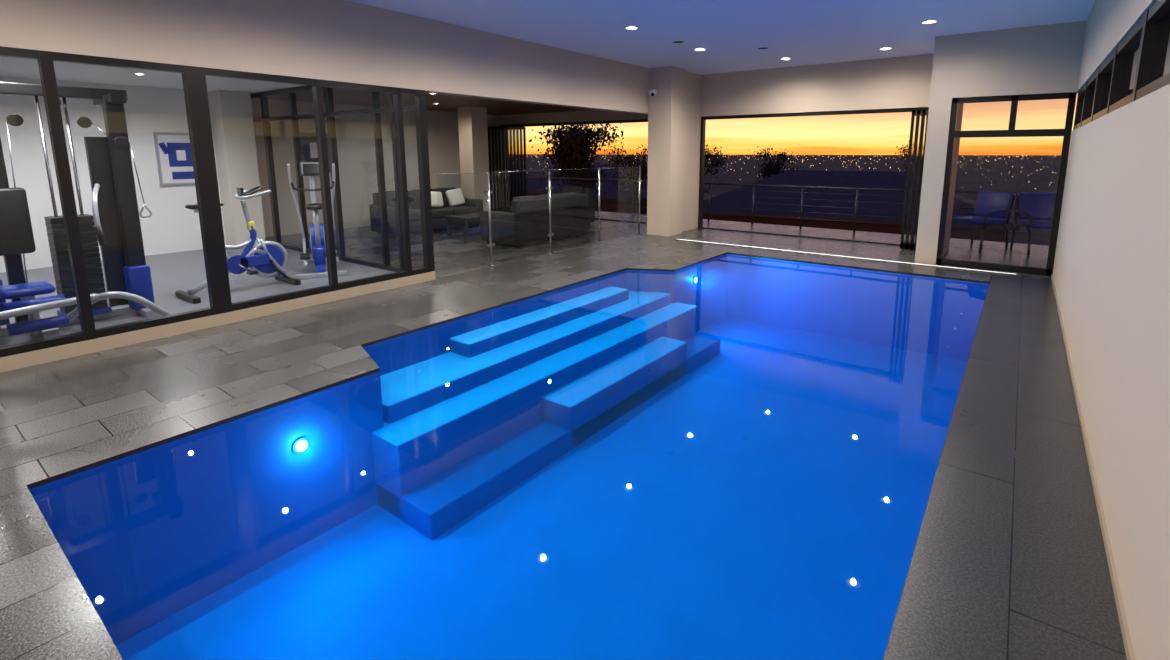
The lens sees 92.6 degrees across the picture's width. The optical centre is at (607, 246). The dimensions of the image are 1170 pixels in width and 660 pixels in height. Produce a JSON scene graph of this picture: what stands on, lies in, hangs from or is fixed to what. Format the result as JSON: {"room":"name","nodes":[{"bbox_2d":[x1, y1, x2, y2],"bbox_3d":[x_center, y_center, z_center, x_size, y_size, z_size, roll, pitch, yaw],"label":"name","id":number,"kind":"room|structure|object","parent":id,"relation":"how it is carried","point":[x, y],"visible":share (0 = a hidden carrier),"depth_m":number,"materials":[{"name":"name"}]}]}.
{"room":"indoor swimming pool","nodes":[
{"label":"indoor swimming pool","id":0,"kind":"room"},
{"bbox_2d":[0,76,225,272],"bbox_3d":[-8.303,-0.936,7.388,0.200,2.600,6.500,7,12,36],"label":"wall","id":1,"kind":"structure","parent":0,"point":[171,227],"depth_m":8.20,"materials":[{"name":"white paint"}]},
{"bbox_2d":[153,132,194,185],"bbox_3d":[-6.894,-1.414,9.026,0.043,0.840,0.640,7,12,36],"label":"framed picture","id":2,"kind":"object","parent":1,"relation":"attached to","point":[172,149],"visible":0.63,"depth_m":8.94,"materials":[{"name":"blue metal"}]},
{"bbox_2d":[0,245,393,346],"bbox_3d":[-6.320,0.638,6.167,5.130,0.100,6.500,7,12,36],"label":"floor","id":3,"kind":"structure","parent":0,"point":[176,271],"depth_m":7.04,"materials":[{"name":"grey"}]},
{"bbox_2d":[0,82,171,338],"bbox_3d":[-5.101,-0.320,4.924,1.284,2.200,1.677,7,12,36],"label":"multi gym","id":4,"kind":"object","parent":3,"relation":"on","point":[116,226],"visible":0.9,"depth_m":5.21,"materials":[{"name":"silver metal"}]},
{"bbox_2d":[209,90,264,247],"bbox_3d":[-6.303,-1.294,9.518,0.450,2.600,0.450,7,12,36],"label":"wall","id":5,"kind":"structure","parent":3,"relation":"on","point":[231,111],"depth_m":9.34,"materials":[{"name":"beige paint"}]},
{"bbox_2d":[175,185,300,303],"bbox_3d":[-4.332,-0.085,6.497,0.560,1.216,1.120,7,12,36],"label":"bike","id":6,"kind":"object","parent":3,"relation":"on","point":[265,258],"visible":0.87,"depth_m":6.60,"materials":[{"name":"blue plastic"}]},
{"bbox_2d":[287,162,346,279],"bbox_3d":[-4.004,-0.413,7.659,0.600,1.478,1.200,-5,11,-28],"label":"elliptical trainer","id":7,"kind":"object","parent":3,"relation":"on","point":[311,169],"visible":0.87,"depth_m":7.68,"materials":[{"name":"silver metal"}]},
{"bbox_2d":[0,56,593,114],"bbox_3d":[-4.537,-2.491,8.498,5.450,0.100,13.150,7,12,36],"label":"ceiling","id":8,"kind":"structure","parent":0,"point":[9,66],"depth_m":8.54,"materials":[{"name":"white paint"}]},
{"bbox_2d":[0,0,648,114],"bbox_3d":[-2.317,-2.313,6.738,0.220,0.839,12.950,7,12,36],"label":"wall","id":9,"kind":"structure","parent":0,"point":[331,40],"depth_m":5.77,"materials":[{"name":"beige paint"}]},
{"bbox_2d":[0,46,434,357],"bbox_3d":[-4.182,-0.362,4.403,0.088,2.236,6.510,7,12,36],"label":"window","id":10,"kind":"structure","parent":9,"relation":"in","point":[193,78],"depth_m":5.09,"materials":[{"name":"black metal"}]},
{"bbox_2d":[250,86,414,271],"bbox_3d":[-4.280,-1.103,8.444,4.960,2.580,0.077,7,12,36],"label":"window","id":11,"kind":"structure","parent":9,"relation":"in","point":[330,115],"depth_m":8.26,"materials":[{"name":"black metal"}]},
{"bbox_2d":[500,110,647,124],"bbox_3d":[-0.528,-3.447,13.497,5.850,0.839,0.200,7,12,36],"label":"header","id":12,"kind":"object","parent":9,"relation":"attached to","point":[589,115],"depth_m":13.74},
{"bbox_2d":[251,98,506,236],"bbox_3d":[-4.878,-1.871,12.955,0.200,2.600,6.650,7,12,36],"label":"wall","id":13,"kind":"structure","parent":0,"point":[354,133],"depth_m":12.05,"materials":[{"name":"beige paint"}]},
{"bbox_2d":[299,132,329,171],"bbox_3d":[-5.926,-1.898,11.309,0.037,0.800,0.600,7,12,36],"label":"framed poster","id":14,"kind":"object","parent":13,"relation":"attached to","point":[308,142],"visible":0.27,"depth_m":11.20,"materials":[{"name":"black plastic"}]},
{"bbox_2d":[488,119,647,222],"bbox_3d":[-0.980,-1.861,13.673,5.190,2.343,0.720,7,12,36],"label":"door","id":15,"kind":"structure","parent":13,"relation":"in","point":[517,127],"depth_m":14.71,"materials":[{"name":"black metal"}]},
{"bbox_2d":[0,219,1126,659],"bbox_3d":[-1.791,0.458,6.935,12.280,0.001,13.150,7,12,36],"label":"floor","id":16,"kind":"structure","parent":0,"point":[1009,559],"depth_m":3.42,"materials":[{"name":"tile"}]},
{"bbox_2d":[0,271,435,372],"bbox_3d":[-4.198,0.793,4.609,0.140,0.110,6.510,7,12,36],"label":"trim","id":17,"kind":"structure","parent":16,"relation":"on","point":[8,363],"depth_m":5.05,"materials":[{"name":"brown"}]},
{"bbox_2d":[369,187,482,234],"bbox_3d":[-3.710,-0.758,11.605,0.880,0.852,2.180,7,12,36],"label":"outdoor sofa","id":18,"kind":"object","parent":16,"relation":"on","point":[444,201],"visible":0.74,"depth_m":11.45,"materials":[{"name":"grey fabric"}]},
{"bbox_2d":[445,212,479,238],"bbox_3d":[-2.578,-0.437,11.062,0.600,0.400,1.100,7,12,36],"label":"coffee table","id":19,"kind":"object","parent":16,"relation":"on","point":[465,218],"visible":0.52,"depth_m":10.68,"materials":[{"name":"black wood"}]},
{"bbox_2d":[458,106,488,209],"bbox_3d":[-3.036,-1.830,12.716,0.450,2.600,0.450,7,12,36],"label":"column","id":20,"kind":"structure","parent":16,"relation":"on","point":[472,121],"depth_m":12.51,"materials":[{"name":"beige paint"}]},
{"bbox_2d":[29,254,988,659],"bbox_3d":[0.738,1.331,5.149,4.174,1.070,8.058,7,12,36],"label":"swimming pool","id":21,"kind":"object","parent":16,"relation":"in","point":[739,462],"visible":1,"depth_m":4.08,"materials":[{"name":"liquid"}]},
{"bbox_2d":[292,437,309,453],"bbox_3d":[-2.079,1.351,3.790,0.017,0.110,0.110,7,12,36],"label":"pool light","id":22,"kind":"object","parent":21,"relation":"attached to","point":[300,445],"visible":1,"depth_m":3.78,"materials":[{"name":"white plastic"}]},
{"bbox_2d":[26,252,989,489],"bbox_3d":[0.741,0.789,5.056,4.160,0.029,8.050,7,12,36],"label":"trim","id":23,"kind":"structure","parent":21,"relation":"on","point":[165,441],"depth_m":4.04,"materials":[{"name":"black stone"}]},
{"bbox_2d":[480,192,589,247],"bbox_3d":[-1.295,-0.555,10.397,0.880,0.852,2.080,7,12,36],"label":"outdoor sofa","id":24,"kind":"object","parent":16,"relation":"on","point":[528,221],"visible":0.97,"depth_m":9.79,"materials":[{"name":"grey fabric"}]},
{"bbox_2d":[436,166,641,265],"bbox_3d":[-0.766,-0.591,9.137,0.100,1.340,4.800,7,12,36],"label":"fence","id":25,"kind":"object","parent":16,"relation":"on","point":[598,184],"visible":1,"depth_m":8.91,"materials":[{"name":"silver metal"}]},
{"bbox_2d":[560,186,594,221],"bbox_3d":[-0.943,-0.915,12.543,1.030,0.852,0.880,7,12,36],"label":"armchair","id":26,"kind":"object","parent":16,"relation":"on","point":[564,189],"visible":0.16,"depth_m":12.52,"materials":[{"name":"grey fabric"}]},
{"bbox_2d":[647,66,685,235],"bbox_3d":[1.136,-1.828,10.934,0.510,3.185,0.520,7,12,36],"label":"column","id":27,"kind":"structure","parent":16,"relation":"on","point":[666,109],"depth_m":10.74,"materials":[{"name":"beige paint"}]},
{"bbox_2d":[649,89,655,96],"bbox_3d":[0.835,-2.890,10.514,0.154,0.161,0.253,4,10,20],"label":"security camera","id":28,"kind":"object","parent":27,"relation":"attached to","point":[652,92],"visible":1,"depth_m":10.43,"materials":[{"name":"white paint"}]},
{"bbox_2d":[682,71,700,230],"bbox_3d":[1.637,-1.933,11.561,0.200,3.185,1.100,7,12,36],"label":"column","id":29,"kind":"object","parent":27,"relation":"attached to","point":[692,129],"depth_m":11.52,"materials":[{"name":"beige paint"}]},
{"bbox_2d":[674,239,1017,275],"bbox_3d":[3.348,0.118,8.921,5.190,0.014,0.090,7,12,36],"label":"light strip","id":30,"kind":"object","parent":16,"relation":"on","point":[909,263],"visible":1,"depth_m":8.51,"materials":[{"name":"glowing white light"}]},
{"bbox_2d":[346,0,1095,74],"bbox_3d":[0.381,-2.491,4.813,6.780,0.150,13.150,7,12,36],"label":"ceiling","id":31,"kind":"structure","parent":0,"point":[807,32],"depth_m":7.00,"materials":[{"name":"white paint"}]},
{"bbox_2d":[625,26,637,29],"bbox_3d":[0.303,-2.800,7.145,0.176,0.016,0.176,7,12,36],"label":"recessed light","id":32,"kind":"object","parent":31,"relation":"in","point":[626,27],"visible":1,"depth_m":7.15,"materials":[{"name":"white paint"}]},
{"bbox_2d":[672,40,684,42],"bbox_3d":[1.020,-2.958,8.069,0.192,0.012,0.192,7,12,36],"label":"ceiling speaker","id":33,"kind":"object","parent":31,"relation":"in","point":[676,41],"depth_m":8.03},
{"bbox_2d":[879,47,891,49],"bbox_3d":[4.267,-3.042,8.585,0.176,0.016,0.176,7,12,36],"label":"recessed light","id":34,"kind":"object","parent":31,"relation":"in","point":[884,48],"visible":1,"depth_m":8.57,"materials":[{"name":"white paint"}]},
{"bbox_2d":[921,20,937,23],"bbox_3d":[3.927,-2.746,6.821,0.176,0.016,0.176,7,12,36],"label":"recessed light","id":35,"kind":"object","parent":31,"relation":"in","point":[925,21],"visible":1,"depth_m":6.82,"materials":[{"name":"white paint"}]},
{"bbox_2d":[511,206,1055,256],"bbox_3d":[2.427,-0.255,11.818,15.000,0.190,3.100,7,12,36],"label":"floor","id":36,"kind":"structure","parent":0,"point":[963,244],"depth_m":11.16,"materials":[{"name":"stone"}]},
{"bbox_2d":[528,176,1044,240],"bbox_3d":[3.391,-0.956,12.681,14.400,0.926,0.052,7,12,36],"label":"balustrade","id":37,"kind":"object","parent":36,"relation":"on","point":[540,181],"visible":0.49,"depth_m":12.14,"materials":[{"name":"grey metal"}]},
{"bbox_2d":[951,191,1016,250],"bbox_3d":[6.432,-0.465,9.649,0.799,0.946,0.636,-4,10,-23],"label":"outdoor chair","id":38,"kind":"object","parent":36,"relation":"on","point":[997,205],"visible":0.91,"depth_m":9.58,"materials":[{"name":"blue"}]},
{"bbox_2d":[1010,193,1059,254],"bbox_3d":[7.128,-0.380,9.145,0.636,0.946,0.799,3,10,16],"label":"outdoor chair","id":39,"kind":"object","parent":36,"relation":"on","point":[1039,206],"visible":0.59,"depth_m":9.34,"materials":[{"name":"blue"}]},
{"bbox_2d":[700,54,933,116],"bbox_3d":[3.746,-2.925,10.382,4.380,0.839,0.200,7,12,36],"label":"wall","id":40,"kind":"structure","parent":0,"point":[895,82],"depth_m":10.14,"materials":[{"name":"beige paint"}]},
{"bbox_2d":[698,107,928,249],"bbox_3d":[3.589,-1.317,10.435,4.360,2.343,0.570,7,12,36],"label":"door","id":41,"kind":"structure","parent":40,"relation":"in","point":[922,111],"depth_m":9.45,"materials":[{"name":"black metal"}]},
{"bbox_2d":[915,34,963,264],"bbox_3d":[5.155,-1.436,8.599,0.270,3.185,1.750,7,12,36],"label":"wall","id":42,"kind":"structure","parent":0,"point":[945,49],"depth_m":7.93,"materials":[{"name":"beige paint"}]},
{"bbox_2d":[952,20,1086,97],"bbox_3d":[5.434,-2.404,7.282,1.530,0.839,0.250,7,12,36],"label":"wall block header","id":43,"kind":"structure","parent":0,"point":[1041,59],"depth_m":7.21,"materials":[{"name":"beige paint"}]},
{"bbox_2d":[936,92,1076,275],"bbox_3d":[5.326,-0.838,7.569,1.330,2.346,0.090,7,12,36],"label":"window","id":44,"kind":"structure","parent":43,"relation":"in","point":[1071,96],"depth_m":7.42,"materials":[{"name":"black metal"}]},
{"bbox_2d":[1053,0,1169,659],"bbox_3d":[2.566,-0.420,2.546,0.200,3.185,11.600,7,12,36],"label":"wall","id":45,"kind":"structure","parent":0,"point":[1111,269],"depth_m":2.49,"materials":[{"name":"beige paint"}]},
{"bbox_2d":[1051,274,1134,659],"bbox_3d":[2.415,1.138,2.781,0.012,0.035,11.380,7,12,36],"label":"baseboard","id":46,"kind":"structure","parent":45,"relation":"attached to","point":[1127,642],"depth_m":2.41,"materials":[{"name":"brown"}]},
{"bbox_2d":[1073,0,1169,129],"bbox_3d":[2.474,-0.919,2.405,0.099,0.476,11.400,7,12,36],"label":"window","id":47,"kind":"structure","parent":45,"relation":"in","point":[1139,66],"depth_m":3.45,"materials":[{"name":"black glass"}]},
{"label":"outside","id":48,"kind":"structure","parent":0,"visible":0},
{"bbox_2d":[503,154,1068,303],"bbox_3d":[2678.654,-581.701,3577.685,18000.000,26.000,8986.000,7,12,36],"label":"ground","id":49,"kind":"structure","parent":48,"point":[998,171],"depth_m":1141.94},
{"bbox_2d":[510,170,537,185],"bbox_3d":[-11.961,-4.271,51.115,12.000,6.700,9.000,4,10,25],"label":"neighbouring house","id":50,"kind":"structure","parent":49,"relation":"on","point":[528,179],"depth_m":49.46,"materials":[{"name":"brown brick"}]},
{"bbox_2d":[529,123,623,193],"bbox_3d":[-1.294,-2.406,27.038,4.553,8.003,5.206,2,10,12],"label":"tree","id":51,"kind":"object","parent":49,"relation":"on","point":[575,144],"visible":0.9,"depth_m":25.87,"materials":[{"name":"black plant"}]},
{"bbox_2d":[510,164,708,214],"bbox_3d":[-0.283,-2.480,40.142,12.000,6.800,9.000,9,13,41],"label":"neighbouring house","id":52,"kind":"structure","parent":49,"relation":"on","point":[613,194],"depth_m":35.02,"materials":[{"name":"brown brick"}]},
{"bbox_2d":[602,141,647,213],"bbox_3d":[1.079,-1.452,25.393,3.000,6.667,2.781,7,12,36],"label":"tree","id":53,"kind":"object","parent":49,"relation":"on","point":[634,174],"visible":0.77,"depth_m":24.95,"materials":[{"name":"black plant"}]},
{"bbox_2d":[704,144,727,177],"bbox_3d":[7.975,-4.794,48.407,4.783,8.638,4.258,7,12,36],"label":"tree","id":54,"kind":"object","parent":49,"relation":"on","point":[718,161],"visible":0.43,"depth_m":47.39,"materials":[{"name":"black plant"}]},
{"bbox_2d":[746,146,802,180],"bbox_3d":[13.255,-4.057,45.056,4.415,8.293,4.055,2,10,14],"label":"tree","id":55,"kind":"object","parent":49,"relation":"on","point":[770,169],"visible":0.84,"depth_m":43.97,"materials":[{"name":"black plant"}]},
{"bbox_2d":[513,155,1052,188],"bbox_3d":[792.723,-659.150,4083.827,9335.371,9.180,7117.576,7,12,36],"label":"city lights","id":56,"kind":"object","parent":49,"relation":"on","point":[817,155],"visible":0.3,"depth_m":2185.09,"materials":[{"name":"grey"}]},
{"bbox_2d":[703,170,1019,281],"bbox_3d":[11.798,-0.541,28.893,14.000,6.700,9.000,5,11,27],"label":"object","id":57,"kind":"structure","parent":49,"relation":"on","point":[863,179],"depth_m":26.11,"materials":[{"name":"glass"}]},
{"bbox_2d":[893,141,923,180],"bbox_3d":[21.404,-3.078,38.654,3.576,8.480,3.977,7,12,36],"label":"tree","id":58,"kind":"object","parent":49,"relation":"on","point":[904,151],"visible":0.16,"depth_m":38.36,"materials":[{"name":"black plant"}]}
]}

